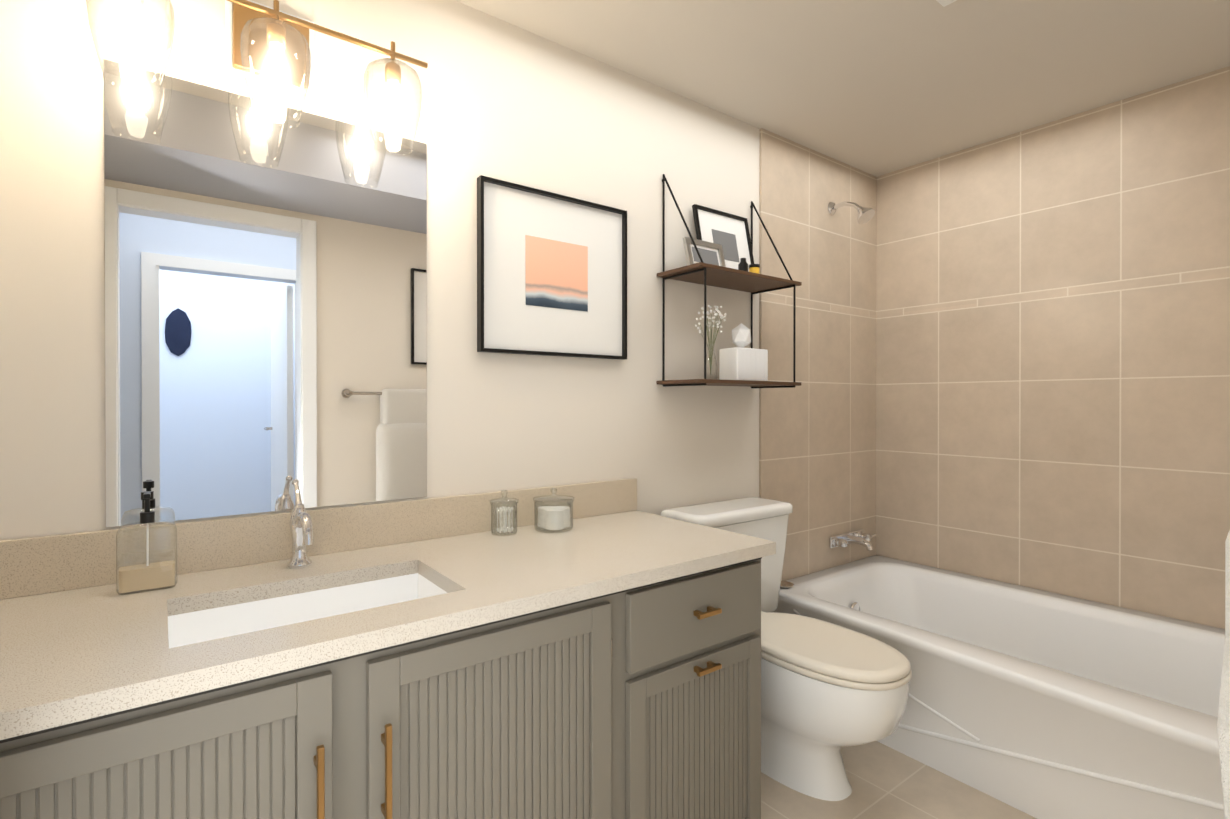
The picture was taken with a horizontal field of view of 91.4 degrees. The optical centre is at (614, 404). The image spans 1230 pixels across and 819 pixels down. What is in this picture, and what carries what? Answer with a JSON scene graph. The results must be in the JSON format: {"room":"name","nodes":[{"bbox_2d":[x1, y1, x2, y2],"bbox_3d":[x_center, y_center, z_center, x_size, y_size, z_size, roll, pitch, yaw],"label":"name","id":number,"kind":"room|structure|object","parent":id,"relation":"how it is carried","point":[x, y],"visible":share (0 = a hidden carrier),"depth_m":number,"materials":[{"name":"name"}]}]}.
{"room":"bathroom","nodes":[
{"label":"bathroom","id":0,"kind":"room"},
{"bbox_2d":[0,0,759,539],"bbox_3d":[-0.001,0.023,2.283,3.745,2.530,0.100,0,0,-37],"label":"wall","id":1,"kind":"structure","parent":0,"point":[508,102],"depth_m":1.86,"materials":[{"name":"beige paint"}]},
{"bbox_2d":[86,0,427,155],"bbox_3d":[-0.821,-0.844,1.449,0.714,0.349,0.232,0,0,-37],"label":"sconce","id":2,"kind":"object","parent":1,"relation":"attached to","point":[271,48],"visible":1,"depth_m":1.47,"materials":[{"name":"clear glass"}]},
{"bbox_2d":[104,60,426,526],"bbox_3d":[-0.853,-0.250,1.569,0.731,1.049,0.005,0,0,-37],"label":"mirror","id":3,"kind":"object","parent":1,"relation":"attached to","point":[265,314],"visible":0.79,"depth_m":1.52,"materials":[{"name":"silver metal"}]},
{"bbox_2d":[477,175,626,359],"bbox_3d":[-0.194,-0.440,2.052,0.580,0.547,0.030,0,0,-37],"label":"picture frame","id":4,"kind":"object","parent":1,"relation":"attached to","point":[551,274],"visible":0.96,"depth_m":2.03,"materials":[{"name":"black metal"}]},
{"bbox_2d":[656,174,801,387],"bbox_3d":[0.470,-0.487,2.423,0.595,0.834,0.241,0,0,-37],"label":"shelf","id":5,"kind":"object","parent":1,"relation":"attached to","point":[719,251],"visible":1,"depth_m":2.42,"materials":[{"name":"black metal"}]},
{"bbox_2d":[759,128,876,580],"bbox_3d":[1.042,0.020,3.005,0.970,2.530,0.012,0,0,-37],"label":"wall tile","id":6,"kind":"structure","parent":1,"relation":"attached to","point":[817,449],"depth_m":2.97,"materials":[{"name":"beige tile"}]},
{"bbox_2d":[828,201,874,223],"bbox_3d":[1.162,-0.949,2.943,0.088,0.148,0.223,0,0,-37],"label":"shower head","id":7,"kind":"object","parent":6,"relation":"attached to","point":[865,215],"visible":1,"depth_m":2.90},
{"bbox_2d":[829,529,875,550],"bbox_3d":[1.243,0.700,3.057,0.304,0.072,0.150,0,0,-37],"label":"tub faucet","id":8,"kind":"object","parent":6,"relation":"attached to","point":[858,537],"visible":1,"depth_m":3.05,"materials":[{"name":"silver metal"}]},
{"bbox_2d":[455,0,1229,176],"bbox_3d":[1.106,-1.274,0.293,4.550,0.080,4.700,0,0,-37],"label":"ceiling","id":9,"kind":"structure","parent":0,"point":[876,88],"depth_m":2.14,"materials":[{"name":"beige paint"}]},
{"bbox_2d":[936,0,956,6],"bbox_3d":[0.988,-1.228,1.648,0.300,0.023,0.300,0,0,-37],"label":"ceiling vent","id":10,"kind":"object","parent":9,"relation":"in","point":[943,3],"visible":0.92,"depth_m":1.83,"materials":[{"name":"white"}]},
{"bbox_2d":[761,741,1036,818],"bbox_3d":[1.106,1.326,0.304,4.550,0.060,4.700,0,0,-37],"label":"floor","id":11,"kind":"structure","parent":0,"point":[886,782],"depth_m":1.97,"materials":[{"name":"tile"}]},
{"bbox_2d":[0,550,775,818],"bbox_3d":[-0.453,0.864,1.451,1.773,0.855,0.682,0,0,-37],"label":"bathroom vanity","id":12,"kind":"object","parent":11,"relation":"on","point":[442,658],"depth_m":1.20,"materials":[{"name":"grey wood"}]},
{"bbox_2d":[0,510,775,729],"bbox_3d":[-0.447,0.418,1.468,1.804,0.035,0.658,0,0,-37],"label":"countertop","id":13,"kind":"structure","parent":12,"relation":"on","point":[65,649],"depth_m":1.29,"materials":[{"name":"beige stone"}]},
{"bbox_2d":[116,491,176,594],"bbox_3d":[-1.012,0.295,1.300,0.104,0.211,0.068,0,0,-37],"label":"soap dispenser","id":14,"kind":"object","parent":13,"relation":"on","point":[144,577],"visible":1,"depth_m":1.30,"materials":[{"name":"clear glass"}]},
{"bbox_2d":[490,490,518,535],"bbox_3d":[-0.342,0.331,1.857,0.088,0.135,0.088,0,0,-37],"label":"jar","id":15,"kind":"object","parent":13,"relation":"on","point":[500,529],"visible":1,"depth_m":1.84,"materials":[{"name":"clear glass"}]},
{"bbox_2d":[533,488,573,532],"bbox_3d":[-0.196,0.332,1.921,0.132,0.132,0.132,0,0,-37],"label":"jar","id":16,"kind":"object","parent":13,"relation":"on","point":[551,518],"visible":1,"depth_m":1.89,"materials":[{"name":"clear glass"}]},
{"bbox_2d":[661,497,911,800],"bbox_3d":[0.639,0.849,2.167,0.564,0.886,0.840,0,0,-37],"label":"toilet","id":17,"kind":"object","parent":11,"relation":"on","point":[829,690],"visible":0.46,"depth_m":1.98,"materials":[{"name":"white ceramic"}]},
{"bbox_2d":[772,555,1224,818],"bbox_3d":[1.518,1.051,2.289,1.075,0.473,1.706,0,0,-37],"label":"bathtub","id":18,"kind":"object","parent":11,"relation":"on","point":[1038,703],"visible":0.75,"depth_m":2.08,"materials":[{"name":"white ceramic"}]},
{"bbox_2d":[876,66,1229,628],"bbox_3d":[2.009,0.021,2.616,0.100,2.530,2.000,0,0,-37],"label":"wall tile","id":19,"kind":"structure","parent":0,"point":[1053,356],"depth_m":2.59,"materials":[{"name":"beige tile"}]},
{"bbox_3d":[1.535,0.028,1.077,2.515,2.530,0.120,0,0,-37],"label":"wall","id":20,"kind":"structure","parent":0,"visible":0},
{"bbox_2d":[1217,530,1229,818],"bbox_3d":[0.882,0.413,0.752,0.720,0.983,0.147,0,0,-37],"label":"towel","id":21,"kind":"object","parent":20,"relation":"attached to","point":[1223,726],"visible":1,"depth_m":0.70,"materials":[{"name":"white fabric"}]}
]}

